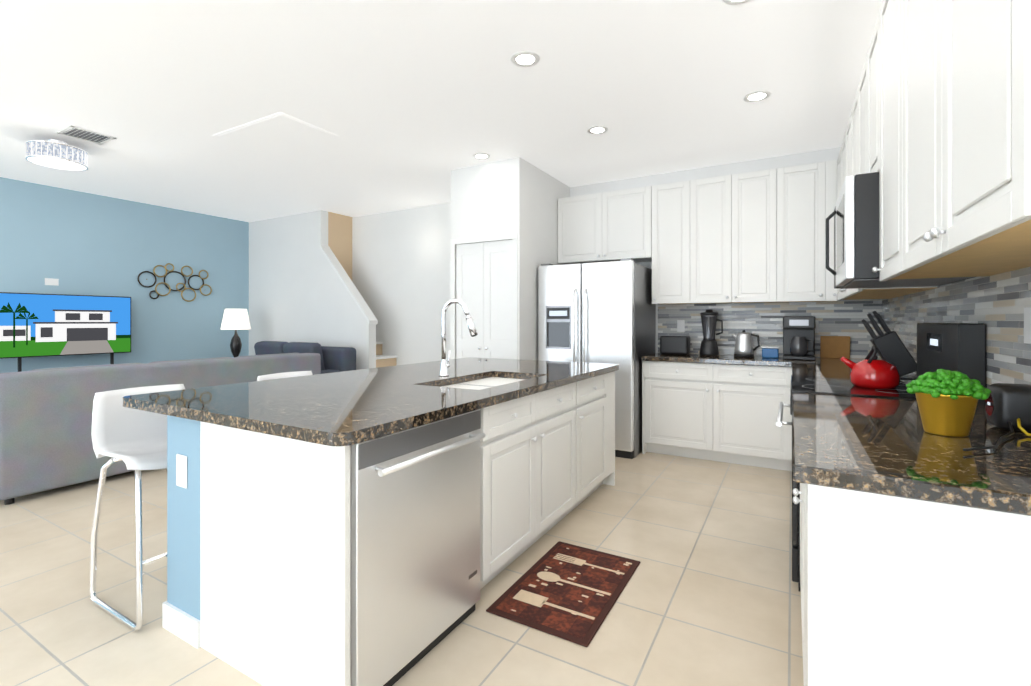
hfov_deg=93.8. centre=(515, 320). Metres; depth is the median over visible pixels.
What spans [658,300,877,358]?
tile backsplash
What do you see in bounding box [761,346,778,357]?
box
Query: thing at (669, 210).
upper cabinet
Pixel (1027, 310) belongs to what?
electrical outlet plate
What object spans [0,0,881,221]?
ceiling
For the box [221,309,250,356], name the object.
table lamp
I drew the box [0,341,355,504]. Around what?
sofa
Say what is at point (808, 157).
wall
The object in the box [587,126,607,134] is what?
recessed light
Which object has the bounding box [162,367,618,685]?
kitchen island
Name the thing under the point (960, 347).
range
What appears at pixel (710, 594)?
floor
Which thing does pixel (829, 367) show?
countertop
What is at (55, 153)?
flush ceiling light
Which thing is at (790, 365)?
base cabinet
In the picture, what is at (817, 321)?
electrical outlet plate
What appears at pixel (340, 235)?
wall
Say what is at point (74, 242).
wall
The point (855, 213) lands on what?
microwave
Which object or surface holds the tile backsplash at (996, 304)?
attached to the wall
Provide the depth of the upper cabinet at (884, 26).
1.95 m
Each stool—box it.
[90,384,184,630]
[257,371,312,380]
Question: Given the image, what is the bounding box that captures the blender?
[699,309,722,355]
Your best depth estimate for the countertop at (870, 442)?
1.21 m
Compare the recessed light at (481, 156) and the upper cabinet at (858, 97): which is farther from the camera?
the recessed light at (481, 156)
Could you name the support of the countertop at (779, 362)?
on the base cabinet at (728, 413)
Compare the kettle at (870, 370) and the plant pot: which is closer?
the plant pot
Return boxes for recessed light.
[473,153,490,159]
[511,51,539,66]
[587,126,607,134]
[722,0,749,4]
[743,90,770,101]
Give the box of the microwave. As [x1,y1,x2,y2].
[826,172,973,288]
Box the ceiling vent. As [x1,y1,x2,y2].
[56,125,116,144]
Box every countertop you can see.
[123,359,618,450]
[641,352,792,367]
[793,357,916,380]
[793,392,1030,507]
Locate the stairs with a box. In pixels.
[376,342,397,367]
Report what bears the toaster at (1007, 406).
on the countertop at (870, 442)
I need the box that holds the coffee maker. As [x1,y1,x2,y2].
[783,316,815,359]
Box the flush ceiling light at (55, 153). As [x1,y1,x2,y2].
[25,138,87,170]
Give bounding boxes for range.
[776,323,985,591]
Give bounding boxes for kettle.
[732,330,759,356]
[840,345,899,388]
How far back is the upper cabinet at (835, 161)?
4.02 m
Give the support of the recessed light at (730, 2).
in the ceiling
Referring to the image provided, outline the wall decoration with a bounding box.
[138,263,211,301]
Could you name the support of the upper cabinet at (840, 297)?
attached to the wall
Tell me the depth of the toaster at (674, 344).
4.70 m
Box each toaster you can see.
[660,335,689,354]
[963,383,1030,450]
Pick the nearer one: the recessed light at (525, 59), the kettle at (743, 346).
the recessed light at (525, 59)
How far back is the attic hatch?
3.99 m
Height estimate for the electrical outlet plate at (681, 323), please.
0.120 m
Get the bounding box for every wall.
[0,177,248,372]
[249,210,377,369]
[328,211,351,280]
[352,202,450,364]
[450,169,457,358]
[458,159,509,358]
[510,157,569,359]
[570,147,881,359]
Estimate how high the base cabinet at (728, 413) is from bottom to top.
0.879 m
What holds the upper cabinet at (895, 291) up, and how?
attached to the wall
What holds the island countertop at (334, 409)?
on the kitchen island
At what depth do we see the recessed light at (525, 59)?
2.85 m
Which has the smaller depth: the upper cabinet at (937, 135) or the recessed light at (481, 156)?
the upper cabinet at (937, 135)
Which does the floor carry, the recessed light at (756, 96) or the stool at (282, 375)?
the stool at (282, 375)
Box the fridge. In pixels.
[538,258,655,458]
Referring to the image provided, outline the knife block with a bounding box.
[861,311,916,379]
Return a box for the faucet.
[435,299,477,374]
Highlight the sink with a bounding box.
[435,375,530,386]
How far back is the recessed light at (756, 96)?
3.33 m
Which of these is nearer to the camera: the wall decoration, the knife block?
the knife block
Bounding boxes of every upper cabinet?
[558,191,609,263]
[610,187,641,262]
[642,179,697,303]
[698,173,741,303]
[742,170,765,302]
[766,160,833,301]
[834,159,837,299]
[838,145,899,299]
[842,131,845,295]
[846,102,936,295]
[854,74,861,175]
[862,31,873,173]
[874,0,1022,281]
[894,0,1030,275]
[926,0,1030,259]
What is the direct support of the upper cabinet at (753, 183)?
attached to the wall at (808, 157)
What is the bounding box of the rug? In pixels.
[486,541,639,646]
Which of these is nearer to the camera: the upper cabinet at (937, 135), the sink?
the upper cabinet at (937, 135)
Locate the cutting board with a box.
[820,336,849,358]
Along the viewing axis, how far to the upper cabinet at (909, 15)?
1.54 m
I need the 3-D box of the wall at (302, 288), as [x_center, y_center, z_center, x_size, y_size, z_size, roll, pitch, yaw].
[-3.046,-0.150,6.982,2.750,2.800,0.144,0,0,30]
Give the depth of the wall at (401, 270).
6.67 m
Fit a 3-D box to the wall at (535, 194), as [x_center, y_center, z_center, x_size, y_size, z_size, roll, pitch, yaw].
[0.302,-0.150,5.133,0.120,2.800,1.302,0,0,30]
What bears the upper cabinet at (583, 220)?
attached to the wall at (808, 157)
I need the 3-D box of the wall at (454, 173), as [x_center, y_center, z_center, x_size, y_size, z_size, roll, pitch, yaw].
[-0.296,-0.150,5.476,0.120,2.800,1.302,0,0,30]
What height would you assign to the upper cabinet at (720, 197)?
1.160 m
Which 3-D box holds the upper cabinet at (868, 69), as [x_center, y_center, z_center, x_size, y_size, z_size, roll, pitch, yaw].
[1.829,-0.998,2.185,0.350,0.685,0.435,0,0,30]
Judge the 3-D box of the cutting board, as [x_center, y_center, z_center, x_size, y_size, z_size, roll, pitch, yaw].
[2.831,0.232,4.276,0.220,0.199,0.048,0,0,30]
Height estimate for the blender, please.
0.440 m
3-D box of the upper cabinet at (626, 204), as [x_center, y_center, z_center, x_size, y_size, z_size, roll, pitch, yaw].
[1.182,-0.985,5.060,0.566,0.710,0.344,0,0,30]
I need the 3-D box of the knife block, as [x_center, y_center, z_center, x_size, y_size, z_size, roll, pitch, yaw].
[2.155,0.134,2.748,0.296,0.389,0.100,0,0,30]
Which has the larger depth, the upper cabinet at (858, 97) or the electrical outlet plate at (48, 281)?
the electrical outlet plate at (48, 281)
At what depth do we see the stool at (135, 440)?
2.13 m
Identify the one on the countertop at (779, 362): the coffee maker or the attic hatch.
the coffee maker
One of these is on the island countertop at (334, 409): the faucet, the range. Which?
the faucet
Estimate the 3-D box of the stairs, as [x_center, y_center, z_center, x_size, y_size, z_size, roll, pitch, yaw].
[-1.758,0.680,6.565,1.640,1.140,0.415,0,0,30]
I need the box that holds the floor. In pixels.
[0,452,803,685]
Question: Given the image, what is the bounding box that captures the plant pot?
[906,369,990,436]
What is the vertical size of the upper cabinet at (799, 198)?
1.160 m
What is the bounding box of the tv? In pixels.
[0,292,130,371]
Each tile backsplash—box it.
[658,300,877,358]
[878,267,1030,387]
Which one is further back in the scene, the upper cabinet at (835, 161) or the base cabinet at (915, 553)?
the upper cabinet at (835, 161)
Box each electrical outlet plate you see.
[45,278,58,285]
[677,320,684,331]
[815,320,818,332]
[1024,307,1030,343]
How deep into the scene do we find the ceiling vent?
4.01 m
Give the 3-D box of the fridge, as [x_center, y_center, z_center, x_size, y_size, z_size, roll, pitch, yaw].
[0.833,0.341,4.917,0.955,1.818,0.911,0,0,30]
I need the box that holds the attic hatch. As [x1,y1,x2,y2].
[213,112,337,153]
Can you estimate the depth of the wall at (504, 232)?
4.75 m
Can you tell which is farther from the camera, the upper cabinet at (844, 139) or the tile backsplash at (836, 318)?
the tile backsplash at (836, 318)
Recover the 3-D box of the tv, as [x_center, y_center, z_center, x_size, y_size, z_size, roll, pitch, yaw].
[-5.111,0.163,5.520,0.240,0.930,1.194,0,0,30]
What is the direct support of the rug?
on the floor
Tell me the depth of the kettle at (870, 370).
2.31 m
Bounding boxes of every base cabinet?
[642,360,788,470]
[789,364,907,503]
[797,480,1030,685]
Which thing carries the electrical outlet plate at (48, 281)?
attached to the wall at (74, 242)

